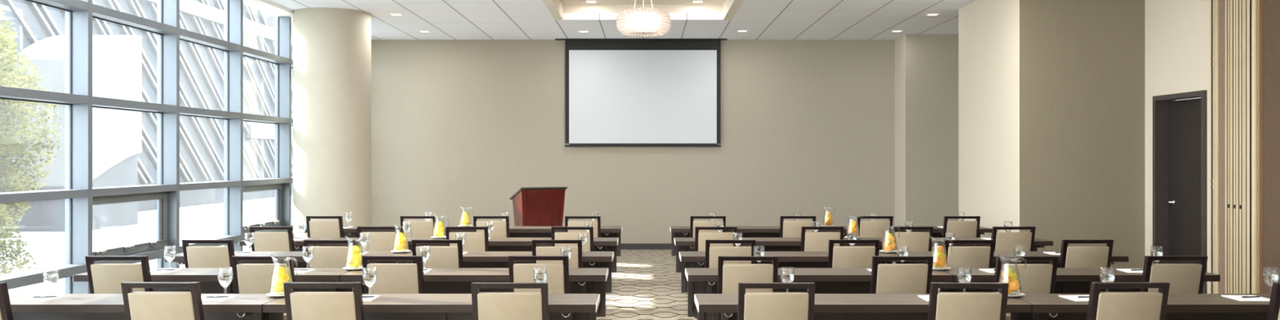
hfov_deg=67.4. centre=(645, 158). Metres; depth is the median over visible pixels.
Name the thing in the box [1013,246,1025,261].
water goblet
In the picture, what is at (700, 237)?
dining chair
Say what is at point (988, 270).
notepad
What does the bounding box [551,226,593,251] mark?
dining chair
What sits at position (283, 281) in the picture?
slice
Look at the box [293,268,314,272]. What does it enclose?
notepad
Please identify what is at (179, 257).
conference table
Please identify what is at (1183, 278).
dining chair
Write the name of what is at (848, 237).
water goblet
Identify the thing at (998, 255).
water pitcher
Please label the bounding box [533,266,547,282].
water goblet
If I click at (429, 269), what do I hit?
notepad
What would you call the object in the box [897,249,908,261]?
water goblet
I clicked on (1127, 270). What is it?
notepad
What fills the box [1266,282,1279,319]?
dining chair
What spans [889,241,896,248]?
slice
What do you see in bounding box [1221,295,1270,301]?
notepad
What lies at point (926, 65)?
wall
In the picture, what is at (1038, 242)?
conference table
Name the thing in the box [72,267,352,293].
conference table
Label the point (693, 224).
dining chair
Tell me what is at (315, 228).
dining chair
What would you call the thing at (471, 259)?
conference table
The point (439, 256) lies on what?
dining chair
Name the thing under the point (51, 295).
pen
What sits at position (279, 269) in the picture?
lemon slice
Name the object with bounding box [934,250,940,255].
slice
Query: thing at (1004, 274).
slice
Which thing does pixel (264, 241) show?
dining chair
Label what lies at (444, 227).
conference table
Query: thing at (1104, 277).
water goblet
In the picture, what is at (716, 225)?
water goblet
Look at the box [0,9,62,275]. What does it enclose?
street tree
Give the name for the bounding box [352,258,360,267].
lemon slice
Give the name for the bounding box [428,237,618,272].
conference table
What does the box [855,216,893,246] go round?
dining chair
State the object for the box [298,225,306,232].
water goblet
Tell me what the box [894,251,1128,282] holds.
conference table
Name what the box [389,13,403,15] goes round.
recessed light
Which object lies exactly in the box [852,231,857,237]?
slice
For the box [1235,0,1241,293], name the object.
partition panel
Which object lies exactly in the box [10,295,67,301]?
notepad
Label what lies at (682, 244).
conference table
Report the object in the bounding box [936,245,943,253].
slice
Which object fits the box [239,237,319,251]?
conference table
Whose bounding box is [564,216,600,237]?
dining chair
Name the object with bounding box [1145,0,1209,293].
wall
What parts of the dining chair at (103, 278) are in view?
backrest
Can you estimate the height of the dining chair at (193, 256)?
0.915 m
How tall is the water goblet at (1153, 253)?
0.182 m
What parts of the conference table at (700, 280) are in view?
trim, modesty panel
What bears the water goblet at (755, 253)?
on the conference table at (700, 280)
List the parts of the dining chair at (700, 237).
backrest, frame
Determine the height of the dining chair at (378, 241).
0.915 m
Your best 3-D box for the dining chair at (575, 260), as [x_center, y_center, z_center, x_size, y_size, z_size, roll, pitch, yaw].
[-0.735,1.139,8.283,0.415,0.915,0.611,0,0,0]
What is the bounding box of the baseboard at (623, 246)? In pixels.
[620,243,671,249]
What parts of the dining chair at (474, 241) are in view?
backrest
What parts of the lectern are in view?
panel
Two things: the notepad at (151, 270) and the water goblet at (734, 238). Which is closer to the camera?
the notepad at (151, 270)
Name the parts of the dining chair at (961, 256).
backrest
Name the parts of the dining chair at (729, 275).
backrest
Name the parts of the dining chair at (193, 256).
backrest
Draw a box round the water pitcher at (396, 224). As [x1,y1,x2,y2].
[393,224,412,251]
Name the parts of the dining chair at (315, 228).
backrest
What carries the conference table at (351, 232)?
on the floor
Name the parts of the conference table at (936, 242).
modesty panel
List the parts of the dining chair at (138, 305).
backrest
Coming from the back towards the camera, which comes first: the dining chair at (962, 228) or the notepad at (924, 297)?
the dining chair at (962, 228)
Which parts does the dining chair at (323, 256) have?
backrest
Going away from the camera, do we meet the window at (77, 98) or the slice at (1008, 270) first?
the slice at (1008, 270)
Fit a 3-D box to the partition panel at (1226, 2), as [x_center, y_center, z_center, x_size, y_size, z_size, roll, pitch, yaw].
[6.424,-0.236,9.571,1.252,3.624,0.080,0,0,0]
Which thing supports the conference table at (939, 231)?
on the floor
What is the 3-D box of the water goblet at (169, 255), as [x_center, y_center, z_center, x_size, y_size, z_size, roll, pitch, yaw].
[-3.640,0.765,7.356,0.087,0.182,0.087,0,0,20]
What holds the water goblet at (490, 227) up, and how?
on the conference table at (496, 244)
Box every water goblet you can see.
[43,267,58,286]
[164,248,176,261]
[217,266,232,296]
[244,233,254,248]
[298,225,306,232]
[302,246,314,265]
[345,213,352,222]
[359,235,369,245]
[362,269,377,286]
[402,221,410,239]
[418,251,430,269]
[455,232,465,244]
[485,225,493,239]
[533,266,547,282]
[560,251,571,259]
[577,233,587,252]
[715,225,724,231]
[733,232,742,246]
[753,245,764,262]
[780,267,794,282]
[811,221,819,231]
[847,231,857,245]
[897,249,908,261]
[904,222,912,231]
[945,232,955,245]
[956,267,971,289]
[1003,221,1012,231]
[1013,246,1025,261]
[1099,267,1115,282]
[1151,251,1163,262]
[1262,271,1279,297]
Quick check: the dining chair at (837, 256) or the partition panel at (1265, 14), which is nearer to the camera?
the dining chair at (837, 256)
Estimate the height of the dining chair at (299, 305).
0.915 m
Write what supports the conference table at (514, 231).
on the floor
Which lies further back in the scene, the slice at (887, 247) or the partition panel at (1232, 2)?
the partition panel at (1232, 2)
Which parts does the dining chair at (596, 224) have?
backrest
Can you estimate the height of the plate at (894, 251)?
0.016 m
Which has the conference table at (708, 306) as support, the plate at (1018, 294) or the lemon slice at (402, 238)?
the plate at (1018, 294)
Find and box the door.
[1152,89,1207,293]
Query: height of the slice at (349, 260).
0.068 m
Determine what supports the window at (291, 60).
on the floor
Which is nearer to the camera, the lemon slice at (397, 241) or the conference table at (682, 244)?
the lemon slice at (397, 241)
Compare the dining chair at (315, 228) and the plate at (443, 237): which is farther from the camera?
the dining chair at (315, 228)
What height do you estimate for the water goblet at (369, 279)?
0.182 m
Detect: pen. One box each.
[32,295,57,297]
[205,295,229,297]
[1241,295,1260,297]
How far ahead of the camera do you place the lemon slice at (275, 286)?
5.92 m
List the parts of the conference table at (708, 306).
trim, modesty panel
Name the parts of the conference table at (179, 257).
modesty panel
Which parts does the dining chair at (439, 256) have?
backrest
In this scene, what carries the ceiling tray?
attached to the ceiling
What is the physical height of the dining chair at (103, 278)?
0.915 m
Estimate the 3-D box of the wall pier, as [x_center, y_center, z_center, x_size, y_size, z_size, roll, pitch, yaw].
[5.136,-0.236,12.255,1.560,3.864,2.170,0,0,0]
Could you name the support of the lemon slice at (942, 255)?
in the water pitcher
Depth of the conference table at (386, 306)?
5.76 m
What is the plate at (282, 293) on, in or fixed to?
on the conference table at (73, 306)
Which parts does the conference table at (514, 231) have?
modesty panel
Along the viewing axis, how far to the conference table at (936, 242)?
10.08 m
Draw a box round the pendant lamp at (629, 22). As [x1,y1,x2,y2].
[616,0,671,37]
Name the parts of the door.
handle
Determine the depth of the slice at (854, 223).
10.21 m
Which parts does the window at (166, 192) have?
sash frame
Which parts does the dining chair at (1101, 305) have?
backrest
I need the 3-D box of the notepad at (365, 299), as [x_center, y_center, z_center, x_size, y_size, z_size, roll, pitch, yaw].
[-1.747,0.853,5.847,0.210,0.005,0.210,0,0,0]
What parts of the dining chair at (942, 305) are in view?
backrest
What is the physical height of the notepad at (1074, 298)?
0.005 m
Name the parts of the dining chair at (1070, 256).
backrest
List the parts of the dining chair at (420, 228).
backrest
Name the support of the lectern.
on the floor
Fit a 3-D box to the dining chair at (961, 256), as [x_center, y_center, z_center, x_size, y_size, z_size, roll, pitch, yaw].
[2.700,1.139,8.281,0.415,0.915,0.611,0,0,0]
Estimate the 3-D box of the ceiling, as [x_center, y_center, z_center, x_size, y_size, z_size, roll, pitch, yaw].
[0.978,-2.118,6.385,12.444,0.100,20.770,0,0,0]
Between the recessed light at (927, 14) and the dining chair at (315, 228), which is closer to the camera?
the dining chair at (315, 228)
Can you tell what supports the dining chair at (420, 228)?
on the floor
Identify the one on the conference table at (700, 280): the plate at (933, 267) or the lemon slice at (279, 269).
the plate at (933, 267)
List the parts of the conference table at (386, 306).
modesty panel, trim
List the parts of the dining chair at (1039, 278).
seat, frame, backrest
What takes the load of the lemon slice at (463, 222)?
in the water pitcher
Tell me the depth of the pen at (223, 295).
5.86 m
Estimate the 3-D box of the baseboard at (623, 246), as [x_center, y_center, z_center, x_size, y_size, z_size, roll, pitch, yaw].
[-0.357,1.544,16.763,9.425,0.105,0.014,0,0,0]
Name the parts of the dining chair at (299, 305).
backrest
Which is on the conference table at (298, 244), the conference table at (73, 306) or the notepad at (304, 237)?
the notepad at (304, 237)
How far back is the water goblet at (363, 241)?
8.62 m
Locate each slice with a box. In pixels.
[271,283,281,293]
[272,275,282,284]
[275,266,284,275]
[278,271,287,279]
[279,280,288,290]
[346,256,353,264]
[348,250,355,257]
[351,245,359,252]
[352,253,360,259]
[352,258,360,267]
[394,244,401,250]
[395,238,400,244]
[396,232,403,238]
[399,235,404,241]
[399,240,406,248]
[433,228,439,235]
[437,231,444,237]
[438,226,444,231]
[460,220,466,225]
[823,220,829,225]
[848,228,853,235]
[850,221,856,226]
[852,226,857,231]
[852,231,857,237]
[883,244,891,251]
[884,239,890,244]
[885,232,892,238]
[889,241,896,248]
[933,255,941,264]
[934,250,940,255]
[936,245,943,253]
[937,252,946,259]
[937,259,946,268]
[1001,270,1008,277]
[1002,275,1013,283]
[1005,267,1013,275]
[1007,282,1013,293]
[1008,272,1017,280]
[1009,279,1020,290]
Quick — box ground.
[0,195,293,293]
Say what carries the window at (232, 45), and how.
on the floor
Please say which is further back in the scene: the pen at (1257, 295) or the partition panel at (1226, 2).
the partition panel at (1226, 2)
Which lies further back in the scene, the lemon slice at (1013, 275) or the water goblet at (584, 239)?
the water goblet at (584, 239)
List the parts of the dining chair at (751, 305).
backrest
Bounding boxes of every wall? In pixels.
[371,40,894,243]
[894,34,958,226]
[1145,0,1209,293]
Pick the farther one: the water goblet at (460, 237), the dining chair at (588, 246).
the dining chair at (588, 246)
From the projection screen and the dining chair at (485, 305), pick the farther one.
the projection screen
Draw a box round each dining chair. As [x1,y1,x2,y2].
[0,282,13,319]
[84,255,152,293]
[120,281,204,319]
[182,239,235,267]
[231,255,296,319]
[248,226,294,251]
[283,281,364,319]
[303,240,355,292]
[306,216,344,246]
[356,226,401,263]
[361,255,425,293]
[400,215,437,246]
[411,239,463,267]
[445,226,488,251]
[471,282,549,319]
[473,216,510,237]
[508,255,569,293]
[532,240,582,267]
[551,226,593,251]
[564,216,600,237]
[689,216,725,237]
[694,226,737,318]
[705,239,755,267]
[717,255,778,293]
[737,282,815,319]
[779,215,816,237]
[800,226,844,251]
[827,239,879,267]
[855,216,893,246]
[870,255,933,293]
[889,226,933,263]
[927,282,1008,319]
[937,240,995,292]
[942,216,980,246]
[991,226,1035,251]
[992,255,1057,319]
[1058,239,1113,267]
[1086,281,1169,319]
[1140,255,1208,293]
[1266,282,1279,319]
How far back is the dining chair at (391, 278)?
6.69 m
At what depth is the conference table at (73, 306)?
5.76 m
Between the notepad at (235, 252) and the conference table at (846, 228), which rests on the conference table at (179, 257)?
the notepad at (235, 252)
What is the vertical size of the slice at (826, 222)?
0.068 m
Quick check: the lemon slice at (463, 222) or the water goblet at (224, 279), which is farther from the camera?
the lemon slice at (463, 222)
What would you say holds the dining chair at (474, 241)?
on the floor
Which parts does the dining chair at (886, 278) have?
backrest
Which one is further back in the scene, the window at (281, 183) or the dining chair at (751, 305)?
the window at (281, 183)
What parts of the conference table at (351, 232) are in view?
modesty panel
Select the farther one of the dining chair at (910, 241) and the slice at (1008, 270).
the dining chair at (910, 241)
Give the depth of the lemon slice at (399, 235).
8.68 m
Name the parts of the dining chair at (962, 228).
backrest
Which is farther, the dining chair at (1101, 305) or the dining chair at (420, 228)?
the dining chair at (420, 228)
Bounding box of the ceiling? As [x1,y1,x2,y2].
[268,0,977,39]
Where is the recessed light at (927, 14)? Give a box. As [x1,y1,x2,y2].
[925,13,939,15]
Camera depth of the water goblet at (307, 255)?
7.30 m
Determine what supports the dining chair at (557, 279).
on the floor
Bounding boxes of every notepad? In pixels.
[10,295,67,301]
[150,268,181,272]
[201,295,237,301]
[235,252,257,254]
[293,237,308,239]
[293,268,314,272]
[362,295,380,301]
[423,268,431,272]
[917,295,928,301]
[979,268,995,272]
[1044,252,1060,254]
[1058,295,1088,301]
[1115,268,1142,272]
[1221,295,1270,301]
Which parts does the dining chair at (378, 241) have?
backrest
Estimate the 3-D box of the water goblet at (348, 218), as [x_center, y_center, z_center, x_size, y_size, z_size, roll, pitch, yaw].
[-3.687,0.765,11.943,0.087,0.182,0.087,0,0,-4]
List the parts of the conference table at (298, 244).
modesty panel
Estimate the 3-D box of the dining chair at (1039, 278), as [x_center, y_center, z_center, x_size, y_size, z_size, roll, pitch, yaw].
[2.651,1.139,6.948,0.415,0.915,0.611,0,0,0]
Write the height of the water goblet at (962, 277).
0.182 m
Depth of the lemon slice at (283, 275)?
5.92 m
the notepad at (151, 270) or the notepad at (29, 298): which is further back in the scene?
the notepad at (151, 270)
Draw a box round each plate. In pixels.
[266,291,284,297]
[342,266,362,270]
[391,249,410,253]
[431,235,446,239]
[879,249,899,253]
[932,266,951,270]
[1007,292,1025,297]
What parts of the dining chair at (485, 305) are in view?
backrest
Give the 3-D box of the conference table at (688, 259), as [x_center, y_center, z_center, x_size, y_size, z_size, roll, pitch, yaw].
[1.285,1.226,8.584,1.950,0.740,0.450,0,0,0]
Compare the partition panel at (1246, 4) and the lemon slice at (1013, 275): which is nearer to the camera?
the lemon slice at (1013, 275)
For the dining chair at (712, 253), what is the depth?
8.00 m
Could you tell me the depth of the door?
10.64 m
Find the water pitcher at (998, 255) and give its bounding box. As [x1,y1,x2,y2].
[997,254,1026,294]
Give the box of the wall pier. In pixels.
[958,0,1145,267]
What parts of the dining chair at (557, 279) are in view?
backrest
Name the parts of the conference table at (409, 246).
modesty panel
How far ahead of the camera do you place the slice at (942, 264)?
7.33 m
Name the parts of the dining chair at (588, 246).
backrest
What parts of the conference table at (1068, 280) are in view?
modesty panel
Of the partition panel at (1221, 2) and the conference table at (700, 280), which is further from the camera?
the partition panel at (1221, 2)
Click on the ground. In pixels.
(47, 249)
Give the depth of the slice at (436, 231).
10.20 m
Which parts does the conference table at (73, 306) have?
modesty panel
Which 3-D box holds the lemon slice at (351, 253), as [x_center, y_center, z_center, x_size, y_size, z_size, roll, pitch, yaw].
[-2.239,0.734,7.343,0.055,0.053,0.024,0,0,-16]
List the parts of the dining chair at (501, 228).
backrest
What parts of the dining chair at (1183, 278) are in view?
backrest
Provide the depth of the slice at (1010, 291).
5.92 m
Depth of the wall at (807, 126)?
16.77 m
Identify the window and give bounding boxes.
[0,0,92,293]
[92,0,179,267]
[179,0,243,253]
[243,16,291,239]
[291,59,293,229]
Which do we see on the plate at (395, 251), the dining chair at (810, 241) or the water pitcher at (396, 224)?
the water pitcher at (396, 224)
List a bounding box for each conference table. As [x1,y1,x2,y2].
[8,293,284,319]
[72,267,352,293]
[164,251,397,267]
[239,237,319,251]
[262,293,599,319]
[299,226,357,237]
[310,237,434,251]
[339,267,608,316]
[356,226,461,236]
[388,251,613,293]
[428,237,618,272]
[460,226,622,256]
[669,226,831,256]
[674,237,864,272]
[679,251,904,319]
[684,267,953,316]
[693,293,1031,319]
[831,226,935,246]
[857,237,986,251]
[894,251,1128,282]
[932,226,992,237]
[940,267,1220,293]
[973,237,1053,251]
[1010,293,1271,319]
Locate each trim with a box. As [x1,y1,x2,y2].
[243,0,293,22]
[1209,0,1218,293]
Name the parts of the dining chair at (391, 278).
backrest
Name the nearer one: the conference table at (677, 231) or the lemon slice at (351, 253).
the lemon slice at (351, 253)
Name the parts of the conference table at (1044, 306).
modesty panel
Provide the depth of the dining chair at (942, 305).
5.25 m
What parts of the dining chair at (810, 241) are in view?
backrest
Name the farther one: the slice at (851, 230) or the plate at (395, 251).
the slice at (851, 230)
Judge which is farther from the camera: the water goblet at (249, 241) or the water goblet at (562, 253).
the water goblet at (249, 241)
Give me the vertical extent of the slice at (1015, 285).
0.066 m
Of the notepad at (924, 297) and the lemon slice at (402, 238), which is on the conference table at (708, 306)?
the notepad at (924, 297)
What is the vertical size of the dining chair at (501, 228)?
0.915 m
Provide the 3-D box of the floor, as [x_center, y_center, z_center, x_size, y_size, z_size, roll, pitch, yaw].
[0.900,1.646,6.385,12.600,0.100,20.770,0,0,0]
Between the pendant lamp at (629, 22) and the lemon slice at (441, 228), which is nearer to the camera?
the lemon slice at (441, 228)
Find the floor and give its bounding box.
[596,249,697,319]
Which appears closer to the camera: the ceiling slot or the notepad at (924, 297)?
the notepad at (924, 297)
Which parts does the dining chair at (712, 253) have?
backrest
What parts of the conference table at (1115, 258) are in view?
modesty panel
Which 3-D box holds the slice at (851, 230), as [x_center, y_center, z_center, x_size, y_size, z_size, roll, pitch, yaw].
[2.188,0.781,10.202,0.068,0.068,0.014,0,0,-9]
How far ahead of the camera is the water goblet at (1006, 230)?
10.19 m
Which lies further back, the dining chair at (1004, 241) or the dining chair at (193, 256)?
the dining chair at (1004, 241)
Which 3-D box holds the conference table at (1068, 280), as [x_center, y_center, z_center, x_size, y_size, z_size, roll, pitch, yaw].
[3.241,1.226,7.253,1.950,0.740,0.450,0,0,0]
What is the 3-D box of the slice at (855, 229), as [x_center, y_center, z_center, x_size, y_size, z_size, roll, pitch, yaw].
[2.228,0.753,10.204,0.064,0.059,0.034,0,0,-16]
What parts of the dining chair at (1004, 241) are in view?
backrest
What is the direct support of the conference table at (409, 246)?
on the floor
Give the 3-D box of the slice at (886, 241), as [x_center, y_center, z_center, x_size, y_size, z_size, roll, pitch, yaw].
[2.192,0.755,8.671,0.050,0.050,0.015,0,0,9]
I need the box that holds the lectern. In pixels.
[509,186,567,226]
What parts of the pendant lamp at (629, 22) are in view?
bulb globe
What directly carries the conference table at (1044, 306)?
on the floor
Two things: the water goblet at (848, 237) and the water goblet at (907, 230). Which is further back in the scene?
the water goblet at (907, 230)
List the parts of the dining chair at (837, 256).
backrest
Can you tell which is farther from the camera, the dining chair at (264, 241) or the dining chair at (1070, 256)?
the dining chair at (264, 241)
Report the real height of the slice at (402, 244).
0.068 m
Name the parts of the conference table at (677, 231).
modesty panel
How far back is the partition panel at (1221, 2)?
9.70 m
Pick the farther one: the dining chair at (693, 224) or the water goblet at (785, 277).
the dining chair at (693, 224)
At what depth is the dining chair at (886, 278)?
6.67 m
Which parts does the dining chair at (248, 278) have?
backrest, frame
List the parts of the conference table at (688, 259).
modesty panel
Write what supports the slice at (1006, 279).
in the water pitcher at (998, 255)
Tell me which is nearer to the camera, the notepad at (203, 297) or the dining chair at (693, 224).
the notepad at (203, 297)
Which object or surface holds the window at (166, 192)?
on the floor
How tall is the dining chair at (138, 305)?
0.915 m
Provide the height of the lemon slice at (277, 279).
0.055 m
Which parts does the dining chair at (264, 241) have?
backrest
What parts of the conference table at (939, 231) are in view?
modesty panel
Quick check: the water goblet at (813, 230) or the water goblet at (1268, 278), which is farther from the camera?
the water goblet at (813, 230)
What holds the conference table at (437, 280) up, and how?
on the floor
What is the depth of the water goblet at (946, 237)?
8.66 m
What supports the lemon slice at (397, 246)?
in the water pitcher at (396, 224)
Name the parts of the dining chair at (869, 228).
backrest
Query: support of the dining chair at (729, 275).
on the floor
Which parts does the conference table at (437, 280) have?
modesty panel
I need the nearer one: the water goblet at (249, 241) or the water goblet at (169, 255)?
the water goblet at (169, 255)
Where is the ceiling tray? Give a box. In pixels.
[542,0,743,19]
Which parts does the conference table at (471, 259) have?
modesty panel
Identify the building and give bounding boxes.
[0,0,293,226]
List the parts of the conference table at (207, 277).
modesty panel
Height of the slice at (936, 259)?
0.068 m
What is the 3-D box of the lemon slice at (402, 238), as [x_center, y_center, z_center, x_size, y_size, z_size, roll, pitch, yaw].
[-2.196,0.730,8.674,0.054,0.050,0.029,0,0,-3]
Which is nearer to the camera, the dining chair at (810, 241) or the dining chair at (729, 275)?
the dining chair at (729, 275)
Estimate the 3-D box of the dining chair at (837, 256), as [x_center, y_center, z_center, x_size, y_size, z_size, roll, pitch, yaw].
[1.743,1.139,8.297,0.415,0.915,0.611,0,0,0]
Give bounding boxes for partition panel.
[1218,0,1224,293]
[1224,0,1229,293]
[1229,0,1235,293]
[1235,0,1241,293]
[1241,0,1251,293]
[1251,0,1279,293]
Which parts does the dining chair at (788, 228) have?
backrest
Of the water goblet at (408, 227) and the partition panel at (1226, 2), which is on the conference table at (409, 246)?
the water goblet at (408, 227)
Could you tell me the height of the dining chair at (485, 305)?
0.915 m
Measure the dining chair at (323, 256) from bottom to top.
0.915 m
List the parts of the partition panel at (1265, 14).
edge trim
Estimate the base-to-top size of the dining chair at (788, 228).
0.915 m
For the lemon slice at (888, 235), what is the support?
in the water pitcher
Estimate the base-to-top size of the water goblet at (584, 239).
0.182 m
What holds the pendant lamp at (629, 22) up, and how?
hanging from the ceiling tray
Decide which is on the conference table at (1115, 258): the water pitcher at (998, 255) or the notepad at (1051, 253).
the notepad at (1051, 253)
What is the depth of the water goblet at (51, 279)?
5.88 m
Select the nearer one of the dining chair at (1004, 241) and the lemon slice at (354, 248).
the lemon slice at (354, 248)
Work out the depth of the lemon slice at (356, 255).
7.34 m
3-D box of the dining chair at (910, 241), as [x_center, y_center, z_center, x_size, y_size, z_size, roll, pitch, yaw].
[2.656,1.139,9.833,0.415,0.915,0.611,0,0,0]
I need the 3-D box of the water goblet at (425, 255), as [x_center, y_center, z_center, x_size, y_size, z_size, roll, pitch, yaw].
[-1.687,0.765,7.343,0.087,0.182,0.087,0,0,-39]
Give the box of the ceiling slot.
[555,38,727,39]
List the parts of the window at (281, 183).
sash frame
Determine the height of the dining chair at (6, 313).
0.915 m
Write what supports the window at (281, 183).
on the floor
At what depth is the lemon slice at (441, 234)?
10.20 m
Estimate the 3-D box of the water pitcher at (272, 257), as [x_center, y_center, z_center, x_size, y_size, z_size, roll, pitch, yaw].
[-2.245,0.721,5.946,0.148,0.254,0.135,0,0,-36]
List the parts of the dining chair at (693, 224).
backrest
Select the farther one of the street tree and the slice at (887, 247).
the street tree
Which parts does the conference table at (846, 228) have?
modesty panel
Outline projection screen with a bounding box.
[564,40,720,146]
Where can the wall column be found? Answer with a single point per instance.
(332, 46)
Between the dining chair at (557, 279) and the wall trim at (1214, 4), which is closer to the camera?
the dining chair at (557, 279)
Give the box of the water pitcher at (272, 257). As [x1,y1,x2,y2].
[270,257,297,294]
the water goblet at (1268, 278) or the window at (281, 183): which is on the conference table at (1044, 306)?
the water goblet at (1268, 278)
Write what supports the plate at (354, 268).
on the conference table at (437, 280)
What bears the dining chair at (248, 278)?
on the floor
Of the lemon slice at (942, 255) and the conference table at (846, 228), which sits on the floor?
the conference table at (846, 228)
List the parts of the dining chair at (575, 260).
backrest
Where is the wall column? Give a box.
[293,7,371,237]

